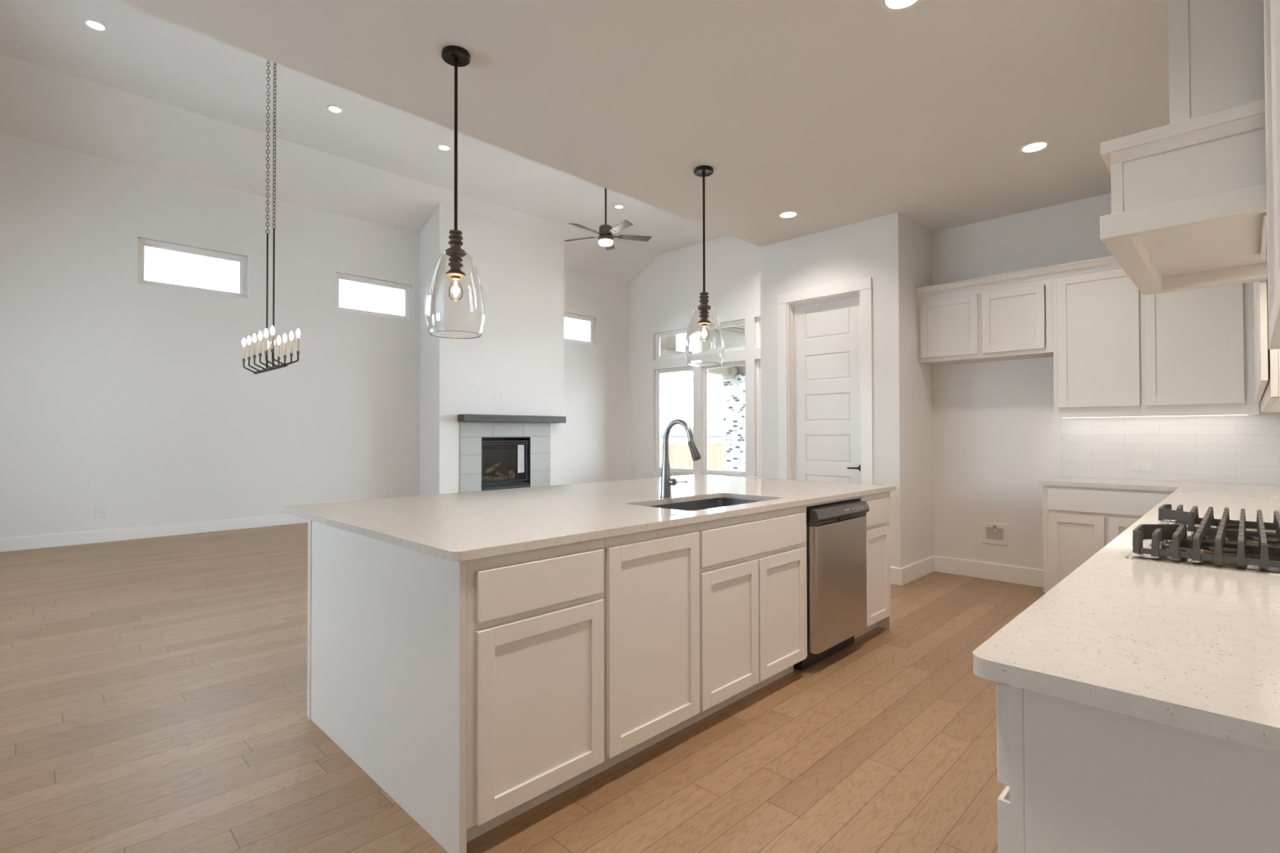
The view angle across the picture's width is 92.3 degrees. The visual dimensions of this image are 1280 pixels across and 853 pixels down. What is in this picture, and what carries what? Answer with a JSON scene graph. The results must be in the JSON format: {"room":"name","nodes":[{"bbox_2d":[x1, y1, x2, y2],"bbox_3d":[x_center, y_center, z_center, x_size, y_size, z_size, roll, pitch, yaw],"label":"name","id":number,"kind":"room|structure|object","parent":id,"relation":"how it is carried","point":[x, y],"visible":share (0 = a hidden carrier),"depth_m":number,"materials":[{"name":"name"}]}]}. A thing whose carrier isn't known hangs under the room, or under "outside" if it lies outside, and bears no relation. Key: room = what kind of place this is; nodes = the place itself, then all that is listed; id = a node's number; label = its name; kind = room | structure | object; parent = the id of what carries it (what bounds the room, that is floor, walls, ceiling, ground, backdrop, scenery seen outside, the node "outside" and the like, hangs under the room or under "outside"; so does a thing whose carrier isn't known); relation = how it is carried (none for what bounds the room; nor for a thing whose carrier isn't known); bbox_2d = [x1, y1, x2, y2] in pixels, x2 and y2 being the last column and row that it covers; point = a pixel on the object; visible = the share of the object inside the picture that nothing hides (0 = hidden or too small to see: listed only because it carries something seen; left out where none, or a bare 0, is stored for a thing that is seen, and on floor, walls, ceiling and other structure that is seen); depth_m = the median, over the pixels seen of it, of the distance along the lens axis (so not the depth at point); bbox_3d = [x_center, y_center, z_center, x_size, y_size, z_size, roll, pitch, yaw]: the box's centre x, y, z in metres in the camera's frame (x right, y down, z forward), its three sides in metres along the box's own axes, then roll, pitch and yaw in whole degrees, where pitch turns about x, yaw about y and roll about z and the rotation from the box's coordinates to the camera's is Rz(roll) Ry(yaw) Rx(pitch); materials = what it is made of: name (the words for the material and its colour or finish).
{"room":"kitchen","nodes":[
{"label":"kitchen","id":0,"kind":"room"},
{"bbox_2d":[0,133,630,538],"bbox_3d":[-4.807,-1.022,9.037,0.160,4.828,12.884,-1,-1,45],"label":"wall","id":1,"kind":"structure","parent":0,"point":[140,402],"depth_m":8.00,"materials":[{"name":"white paint"}]},
{"bbox_2d":[94,505,106,517],"bbox_3d":[-6.391,1.004,7.284,0.009,0.140,0.100,-1,-1,45],"label":"wall outlet","id":2,"kind":"object","parent":1,"relation":"attached to","point":[100,510],"visible":1,"depth_m":7.28,"materials":[{"name":"white plastic"}]},
{"bbox_2d":[0,514,307,552],"bbox_3d":[-2.458,1.288,6.833,6.233,0.145,12.684,-1,-1,45],"label":"baseboard","id":3,"kind":"structure","parent":1,"relation":"attached to","point":[6,544],"depth_m":7.54,"materials":[{"name":"white paint"}]},
{"bbox_2d":[137,238,246,297],"bbox_3d":[-5.837,-2.040,8.051,0.070,0.583,1.175,-1,-1,45],"label":"window","id":4,"kind":"structure","parent":1,"relation":"in","point":[142,243],"depth_m":8.01,"materials":[{"name":"white plastic"}]},
{"bbox_2d":[336,272,410,319],"bbox_3d":[-4.209,-2.023,9.698,0.070,0.583,1.181,-1,-1,45],"label":"window","id":5,"kind":"structure","parent":1,"relation":"in","point":[406,289],"depth_m":9.72,"materials":[{"name":"white plastic"}]},
{"bbox_2d":[386,488,391,495],"bbox_3d":[-3.967,1.036,9.738,0.009,0.116,0.072,-1,-1,45],"label":"wall outlet","id":6,"kind":"object","parent":1,"relation":"attached to","point":[388,490],"visible":1,"depth_m":9.73,"materials":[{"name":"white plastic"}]},
{"bbox_2d":[564,312,594,345],"bbox_3d":[-1.400,-1.995,12.541,0.070,0.583,1.175,-1,-1,45],"label":"window","id":7,"kind":"structure","parent":1,"relation":"in","point":[591,320],"depth_m":12.79,"materials":[{"name":"white plastic"}]},
{"bbox_2d":[0,0,727,284],"bbox_3d":[-2.464,-3.485,6.908,6.533,0.707,13.014,-1,-1,45],"label":"ceiling","id":8,"kind":"structure","parent":0,"point":[148,91],"depth_m":7.46,"materials":[{"name":"white paint"}]},
{"bbox_2d":[82,18,108,31],"bbox_3d":[-5.015,-3.695,5.666,0.176,0.006,0.176,-1,-1,45],"label":"recessed light","id":9,"kind":"object","parent":8,"relation":"in","point":[92,24],"visible":1,"depth_m":5.66,"materials":[{"name":"white paint"}]},
{"bbox_2d":[241,59,300,374],"bbox_3d":[-3.147,-2.091,5.239,0.905,3.232,0.216,-1,-1,45],"label":"chandelier","id":10,"kind":"object","parent":8,"relation":"hanging from","point":[272,330],"visible":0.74,"depth_m":5.17,"materials":[{"name":"brown metal"}]},
{"bbox_2d":[326,105,343,113],"bbox_3d":[-3.540,-3.681,7.138,0.176,0.006,0.176,-1,-1,45],"label":"recessed light","id":11,"kind":"object","parent":8,"relation":"in","point":[333,108],"visible":1,"depth_m":7.13,"materials":[{"name":"white paint"}]},
{"bbox_2d":[436,144,450,151],"bbox_3d":[-2.580,-3.671,8.100,0.176,0.006,0.176,-1,-1,45],"label":"recessed light","id":12,"kind":"object","parent":8,"relation":"in","point":[442,147],"visible":1,"depth_m":8.09,"materials":[{"name":"white paint"}]},
{"bbox_2d":[564,187,652,250],"bbox_3d":[-0.540,-3.172,9.061,1.319,0.990,1.292,-1,-1,45],"label":"ceiling fan","id":13,"kind":"object","parent":8,"relation":"hanging from","point":[606,231],"visible":0.81,"depth_m":9.02,"materials":[{"name":"brown metal"}]},
{"bbox_2d":[613,204,624,208],"bbox_3d":[-0.348,-3.650,10.216,0.176,0.006,0.176,-1,-1,45],"label":"recessed light","id":14,"kind":"object","parent":8,"relation":"in","point":[618,206],"visible":1,"depth_m":10.22,"materials":[{"name":"white paint"}]},
{"bbox_2d":[419,202,564,495],"bbox_3d":[-2.514,-1.068,10.763,0.673,4.951,2.474,-1,-1,45],"label":"wall","id":15,"kind":"structure","parent":0,"point":[518,353],"depth_m":10.38,"materials":[{"name":"white paint"}]},
{"bbox_2d":[492,392,496,399],"bbox_3d":[-2.446,-0.512,10.338,0.009,0.116,0.072,-1,-1,45],"label":"wall outlet","id":16,"kind":"object","parent":15,"relation":"attached to","point":[494,394],"visible":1,"depth_m":10.33,"materials":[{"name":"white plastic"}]},
{"bbox_2d":[501,392,505,399],"bbox_3d":[-2.326,-0.513,10.460,0.008,0.116,0.072,-1,-1,45],"label":"wall switch","id":17,"kind":"object","parent":15,"relation":"attached to","point":[503,394],"visible":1,"depth_m":10.46,"materials":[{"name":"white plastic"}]},
{"bbox_2d":[457,413,565,422],"bbox_3d":[-2.131,-0.130,10.511,0.204,0.116,2.045,-1,-1,45],"label":"mantel beam","id":18,"kind":"structure","parent":15,"relation":"attached to","point":[462,417],"depth_m":10.31,"materials":[{"name":"grey wood"}]},
{"bbox_2d":[0,522,1045,852],"bbox_3d":[-1.104,1.382,5.494,10.440,0.080,13.084,-1,-1,45],"label":"floor","id":19,"kind":"structure","parent":0,"point":[153,691],"depth_m":2.59,"materials":[{"name":"brown wood"}]},
{"bbox_2d":[306,520,604,852],"bbox_3d":[-0.807,0.854,2.495,1.380,0.902,0.580,-1,-1,45],"label":"base cabinet","id":20,"kind":"object","parent":19,"relation":"on","point":[471,693],"visible":0.81,"depth_m":2.04,"materials":[{"name":"beige paint"}]},
{"bbox_2d":[459,422,550,492],"bbox_3d":[-2.365,0.671,10.610,0.309,1.470,1.800,-1,-1,45],"label":"fireplace","id":21,"kind":"object","parent":19,"relation":"on","point":[482,445],"visible":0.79,"depth_m":10.65,"materials":[{"name":"tile"}]},
{"bbox_2d":[482,475,491,481],"bbox_3d":[-2.595,0.877,10.338,0.104,0.103,0.165,-1,-1,45],"label":"log","id":22,"kind":"object","parent":21,"relation":"on","point":[487,478],"visible":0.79,"depth_m":10.31,"materials":[{"name":"wood"}]},
{"bbox_2d":[482,475,502,481],"bbox_3d":[-2.545,0.888,10.540,0.081,0.083,0.441,-1,-1,45],"label":"log","id":23,"kind":"object","parent":21,"relation":"on","point":[492,477],"visible":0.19,"depth_m":10.52,"materials":[{"name":"ceramic"}]},
{"bbox_2d":[484,462,501,473],"bbox_3d":[-2.510,0.706,10.499,0.083,0.185,0.318,-1,-1,45],"label":"log","id":24,"kind":"object","parent":21,"relation":"in","point":[493,467],"visible":1,"depth_m":10.45,"materials":[{"name":"wood"}]},
{"bbox_2d":[493,476,503,480],"bbox_3d":[-2.413,0.896,10.498,0.182,0.075,0.076,0,-1,-41],"label":"log","id":25,"kind":"object","parent":21,"relation":"on","point":[495,478],"visible":0.96,"depth_m":10.46,"materials":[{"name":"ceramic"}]},
{"bbox_2d":[493,471,507,479],"bbox_3d":[-2.386,0.838,10.559,0.063,0.154,0.257,-1,-1,45],"label":"log","id":26,"kind":"object","parent":25,"relation":"on","point":[499,473],"visible":1,"depth_m":10.54,"materials":[{"name":"wood"}]},
{"bbox_2d":[508,469,515,478],"bbox_3d":[-2.234,0.830,10.721,0.110,0.164,0.118,0,-1,9],"label":"log","id":27,"kind":"object","parent":21,"relation":"on","point":[511,473],"visible":1,"depth_m":10.68,"materials":[{"name":"wood"}]},
{"bbox_2d":[591,523,699,777],"bbox_3d":[-0.414,0.859,2.884,1.368,0.902,0.521,-1,-1,45],"label":"base cabinet","id":28,"kind":"object","parent":19,"relation":"on","point":[652,577],"visible":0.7,"depth_m":2.39,"materials":[{"name":"beige paint"}]},
{"bbox_2d":[683,505,807,728],"bbox_3d":[0.092,0.864,3.396,1.368,0.902,0.915,-1,-1,45],"label":"base cabinet","id":29,"kind":"object","parent":19,"relation":"on","point":[753,587],"visible":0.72,"depth_m":2.86,"materials":[{"name":"beige paint"}]},
{"bbox_2d":[793,498,869,671],"bbox_3d":[0.927,0.876,3.667,0.643,0.872,0.624,-1,-1,45],"label":"dishwasher","id":30,"kind":"object","parent":19,"relation":"on","point":[837,568],"visible":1,"depth_m":3.39,"materials":[{"name":"silver metal"}]},
{"bbox_2d":[806,491,890,638],"bbox_3d":[0.788,0.870,4.104,1.372,0.902,1.066,-1,-1,45],"label":"base cabinet","id":31,"kind":"object","parent":19,"relation":"on","point":[877,518],"visible":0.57,"depth_m":3.86,"materials":[{"name":"beige paint"}]},
{"bbox_2d":[282,474,896,561],"bbox_3d":[-0.018,0.399,3.489,1.662,0.028,3.157,-1,-1,45],"label":"countertop","id":32,"kind":"structure","parent":31,"relation":"on","point":[460,526],"depth_m":2.76,"materials":[{"name":"stone"}]},
{"bbox_2d":[660,418,701,497],"bbox_3d":[0.212,0.170,3.246,0.267,0.421,0.063,-1,-1,45],"label":"faucet","id":33,"kind":"object","parent":32,"relation":"on","point":[667,482],"visible":1,"depth_m":3.29,"materials":[{"name":"silver metal"}]},
{"bbox_2d":[648,497,759,511],"bbox_3d":[0.346,0.511,3.148,0.465,0.203,0.820,-1,-1,45],"label":"sink","id":34,"kind":"object","parent":32,"relation":"in","point":[700,504],"visible":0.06,"depth_m":3.45,"materials":[{"name":"metal"}]},
{"bbox_2d":[1042,484,1173,592],"bbox_3d":[3.457,0.876,4.502,0.746,0.890,0.631,-1,-1,45],"label":"base cabinet","id":35,"kind":"object","parent":19,"relation":"on","point":[1078,522],"visible":0.46,"depth_m":4.38,"materials":[{"name":"beige paint"}]},
{"bbox_2d":[996,682,1279,852],"bbox_3d":[1.183,0.840,1.141,0.652,0.890,1.098,-1,-1,45],"label":"base cabinet","id":36,"kind":"object","parent":19,"relation":"on","point":[1077,777],"visible":0.44,"depth_m":0.87,"materials":[{"name":"beige paint"}]},
{"bbox_2d":[112,0,1169,247],"bbox_3d":[-0.048,-1.899,2.088,3.927,0.120,9.276,-1,-1,45],"label":"ceiling","id":37,"kind":"structure","parent":0,"point":[836,113],"depth_m":3.29,"materials":[{"name":"white paint"}]},
{"bbox_2d":[426,45,484,338],"bbox_3d":[-0.900,-1.136,3.005,0.275,1.380,0.275,-1,-1,45],"label":"pendant light","id":38,"kind":"object","parent":37,"relation":"hanging from","point":[455,303],"visible":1,"depth_m":2.92,"materials":[{"name":"clear glass"}]},
{"bbox_2d":[445,229,466,252],"bbox_3d":[-0.899,-0.836,3.002,0.098,0.235,0.098,-1,-1,45],"label":"socket","id":39,"kind":"object","parent":38,"relation":"attached to","point":[455,242],"depth_m":2.98,"materials":[{"name":"brown metal"}]},
{"bbox_2d":[684,165,724,366],"bbox_3d":[0.451,-1.123,4.328,0.275,1.380,0.275,-1,-1,45],"label":"pendant light","id":40,"kind":"object","parent":37,"relation":"hanging from","point":[704,343],"visible":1,"depth_m":4.24,"materials":[{"name":"clear glass"}]},
{"bbox_2d":[697,292,711,306],"bbox_3d":[0.451,-0.823,4.324,0.098,0.235,0.098,-1,-1,45],"label":"socket","id":41,"kind":"object","parent":40,"relation":"attached to","point":[704,300],"depth_m":4.30,"materials":[{"name":"brown metal"}]},
{"bbox_2d":[777,210,799,218],"bbox_3d":[1.260,-1.801,5.229,0.182,0.006,0.182,-1,-1,45],"label":"recessed light","id":42,"kind":"object","parent":37,"relation":"in","point":[787,214],"visible":1,"depth_m":5.22,"materials":[{"name":"white paint"}]},
{"bbox_2d":[879,0,921,12],"bbox_3d":[1.122,-1.832,2.623,0.188,0.006,0.188,-1,-1,45],"label":"recessed light","id":43,"kind":"object","parent":37,"relation":"in","point":[893,6],"visible":1,"depth_m":2.67,"materials":[{"name":"white paint"}]},
{"bbox_2d":[1017,139,1051,153],"bbox_3d":[2.565,-1.818,4.001,0.182,0.006,0.182,-1,-1,45],"label":"recessed light","id":44,"kind":"object","parent":37,"relation":"in","point":[1035,146],"visible":1,"depth_m":3.99,"materials":[{"name":"white paint"}]},
{"bbox_2d":[629,235,760,479],"bbox_3d":[2.515,-1.200,10.986,7.840,5.200,0.180,-1,-1,45],"label":"wall","id":45,"kind":"structure","parent":0,"point":[664,296],"depth_m":12.39,"materials":[{"name":"white paint"}]},
{"bbox_2d":[655,366,693,472],"bbox_3d":[0.750,-0.135,12.748,1.088,2.150,0.070,-1,-1,45],"label":"window","id":46,"kind":"structure","parent":45,"relation":"in","point":[658,372],"depth_m":13.07,"materials":[{"name":"white plastic"}]},
{"bbox_2d":[655,320,745,359],"bbox_3d":[1.194,-1.704,12.325,2.344,0.575,0.070,-1,-1,45],"label":"window","id":47,"kind":"structure","parent":45,"relation":"in","point":[658,335],"depth_m":12.69,"materials":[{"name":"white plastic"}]},
{"bbox_2d":[651,471,760,477],"bbox_3d":[2.053,0.955,11.320,5.010,0.070,0.105,-1,-1,45],"label":"trim","id":48,"kind":"structure","parent":45,"relation":"attached to","point":[672,473],"depth_m":12.43,"materials":[{"name":"white paint"}]},
{"bbox_2d":[702,360,746,475],"bbox_3d":[1.659,-0.148,11.851,1.070,2.150,0.070,-1,-1,45],"label":"window","id":49,"kind":"structure","parent":45,"relation":"in","point":[706,470],"depth_m":12.16,"materials":[{"name":"white plastic"}]},
{"bbox_2d":[756,359,760,476],"bbox_3d":[2.561,-0.160,10.959,1.090,2.150,0.070,-1,-1,45],"label":"window","id":50,"kind":"structure","parent":45,"relation":"in","point":[758,362],"depth_m":11.29,"materials":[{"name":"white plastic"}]},
{"bbox_2d":[756,317,760,348],"bbox_3d":[3.004,-1.729,10.537,2.344,0.575,0.070,-1,-1,45],"label":"window","id":51,"kind":"structure","parent":45,"relation":"in","point":[758,319],"depth_m":11.31,"materials":[{"name":"white plastic"}]},
{"bbox_2d":[760,212,933,568],"bbox_3d":[3.195,-0.216,7.169,1.368,3.138,4.281,-1,-1,45],"label":"wall","id":52,"kind":"structure","parent":0,"point":[892,250],"depth_m":5.39,"materials":[{"name":"white paint"}]},
{"bbox_2d":[777,276,873,484],"bbox_3d":[1.718,0.024,5.688,0.937,2.629,0.140,-1,-1,45],"label":"trim","id":53,"kind":"structure","parent":52,"relation":"attached to","point":[786,302],"depth_m":5.75,"materials":[{"name":"white paint"}]},
{"bbox_2d":[794,296,860,483],"bbox_3d":[1.739,0.077,5.708,0.708,2.500,0.090,-1,-1,45],"label":"door","id":54,"kind":"structure","parent":52,"relation":"in","point":[827,334],"depth_m":5.72,"materials":[{"name":"white paint"}]},
{"bbox_2d":[930,192,1279,569],"bbox_3d":[3.657,-0.245,4.841,2.558,3.138,0.128,-1,-1,45],"label":"wall","id":55,"kind":"structure","parent":0,"point":[1002,412],"depth_m":5.16,"materials":[{"name":"white paint"}]},
{"bbox_2d":[955,443,964,456],"bbox_3d":[2.873,0.206,5.526,0.072,0.116,0.009,-1,-1,45],"label":"wall outlet","id":56,"kind":"object","parent":55,"relation":"attached to","point":[959,447],"visible":1,"depth_m":5.52,"materials":[{"name":"white plastic"}]},
{"bbox_2d":[890,555,1043,587],"bbox_3d":[2.279,1.262,5.451,2.433,0.145,0.678,0,-1,16],"label":"baseboard","id":57,"kind":"structure","parent":55,"relation":"attached to","point":[902,576],"depth_m":5.32,"materials":[{"name":"white paint"}]},
{"bbox_2d":[917,278,1053,365],"bbox_3d":[2.941,-0.856,5.223,1.016,0.575,0.357,-1,-1,45],"label":"upper cabinet","id":58,"kind":"object","parent":55,"relation":"attached to","point":[1011,322],"visible":0.96,"depth_m":5.07,"materials":[{"name":"beige paint"}]},
{"bbox_2d":[981,522,1008,546],"bbox_3d":[3.064,0.930,5.316,0.208,0.178,0.029,-1,-1,45],"label":"water supply box","id":59,"kind":"object","parent":55,"relation":"attached to","point":[991,533],"visible":1,"depth_m":5.32,"materials":[{"name":"white plastic"}]},
{"bbox_2d":[1132,460,1153,471],"bbox_3d":[3.778,0.297,4.620,0.125,0.075,0.009,-1,-1,45],"label":"wall outlet","id":60,"kind":"object","parent":55,"relation":"attached to","point":[1136,465],"visible":1,"depth_m":4.62,"materials":[{"name":"white plastic"}]},
{"bbox_2d":[1137,463,1142,467],"bbox_3d":[3.763,0.297,4.631,0.031,0.029,0.004,-1,-1,45],"label":"receptacle","id":61,"kind":"object","parent":60,"relation":"attached to","point":[1139,465],"depth_m":4.63,"materials":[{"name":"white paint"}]},
{"bbox_2d":[1053,267,1259,417],"bbox_3d":[3.701,-0.612,4.470,1.116,1.084,0.357,-1,-1,45],"label":"upper cabinet","id":62,"kind":"object","parent":55,"relation":"attached to","point":[1119,351],"depth_m":4.33,"materials":[{"name":"beige paint"}]},
{"bbox_2d":[915,256,1121,298],"bbox_3d":[3.229,-1.191,4.725,2.133,0.080,0.116,-1,-1,45],"label":"crown molding","id":63,"kind":"structure","parent":62,"relation":"attached to","point":[1110,262],"depth_m":4.88,"materials":[{"name":"beige paint"}]},
{"bbox_3d":[1.267,-0.290,0.689,0.120,3.138,9.156,-1,-1,45],"label":"wall","id":64,"kind":"structure","parent":0,"visible":0},
{"bbox_2d":[1100,0,1267,295],"bbox_3d":[1.890,-1.188,1.888,0.644,1.312,1.010,-1,-1,45],"label":"range hood","id":65,"kind":"object","parent":64,"relation":"attached to","point":[1188,193],"visible":0.89,"depth_m":1.65,"materials":[{"name":"beige paint"}]},
{"bbox_2d":[1253,280,1279,413],"bbox_3d":[3.228,-0.635,2.996,0.323,1.072,2.446,-1,-1,45],"label":"upper cabinet","id":66,"kind":"object","parent":64,"relation":"attached to","point":[1267,362],"visible":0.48,"depth_m":2.25,"materials":[{"name":"beige paint"}]},
{"bbox_2d":[1263,0,1279,349],"bbox_3d":[1.229,-0.680,0.972,0.320,1.022,1.200,-1,-1,45],"label":"upper cabinet","id":67,"kind":"object","parent":64,"relation":"attached to","point":[1271,7],"visible":1,"depth_m":1.39,"materials":[{"name":"beige paint"}]},
{"label":"outside","id":68,"kind":"structure","parent":0,"visible":0},
{"bbox_3d":[13.739,3.039,49.436,110.000,0.200,70.316,-1,-1,45],"label":"ground","id":69,"kind":"structure","parent":68,"visible":0},
{"bbox_2d":[660,443,723,470],"bbox_3d":[2.570,1.713,26.620,9.135,1.950,0.140,0,-1,-10],"label":"privacy fence","id":70,"kind":"object","parent":69,"relation":"on","point":[679,454],"visible":0.12,"depth_m":26.48,"materials":[{"name":"brown wood"}]},
{"bbox_2d":[660,421,723,456],"bbox_3d":[8.164,1.277,53.779,11.800,3.450,9.800,-1,-1,45],"label":"house","id":71,"kind":"structure","parent":69,"relation":"on","point":[715,430],"depth_m":52.13,"materials":[{"name":"white"}]},
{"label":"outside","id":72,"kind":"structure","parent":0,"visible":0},
{"bbox_3d":[3.554,1.607,12.966,7.200,0.130,4.135,-1,-1,45],"label":"ground","id":73,"kind":"structure","parent":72,"visible":0},
{"bbox_2d":[723,374,745,471],"bbox_3d":[2.548,0.127,16.109,0.580,2.910,0.580,-1,-1,45],"label":"porch column","id":74,"kind":"structure","parent":73,"relation":"on","point":[734,389],"depth_m":15.90,"materials":[{"name":"brick"}]},
{"bbox_2d":[660,324,745,379],"bbox_3d":[3.782,-1.978,13.062,6.540,1.400,4.531,-1,-1,45],"label":"roof","id":75,"kind":"structure","parent":74,"relation":"on","point":[733,336],"depth_m":15.81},
{"bbox_3d":[3.045,0.859,3.030,0.644,0.890,2.198,-1,-1,45],"label":"base cabinet","id":76,"kind":"object","parent":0,"visible":0},
{"bbox_2d":[972,476,1279,753],"bbox_3d":[2.192,0.397,2.756,1.463,0.030,4.884,-1,-1,45],"label":"countertop","id":77,"kind":"structure","parent":76,"relation":"on","point":[1192,648],"depth_m":1.06,"materials":[{"name":"stone"}]},
{"bbox_2d":[1125,504,1279,575],"bbox_3d":[1.898,0.334,1.899,0.525,0.074,0.995,-1,-1,45],"label":"gas cooktop","id":78,"kind":"object","parent":77,"relation":"in","point":[1182,537],"visible":1,"depth_m":1.74,"materials":[{"name":"metal"}]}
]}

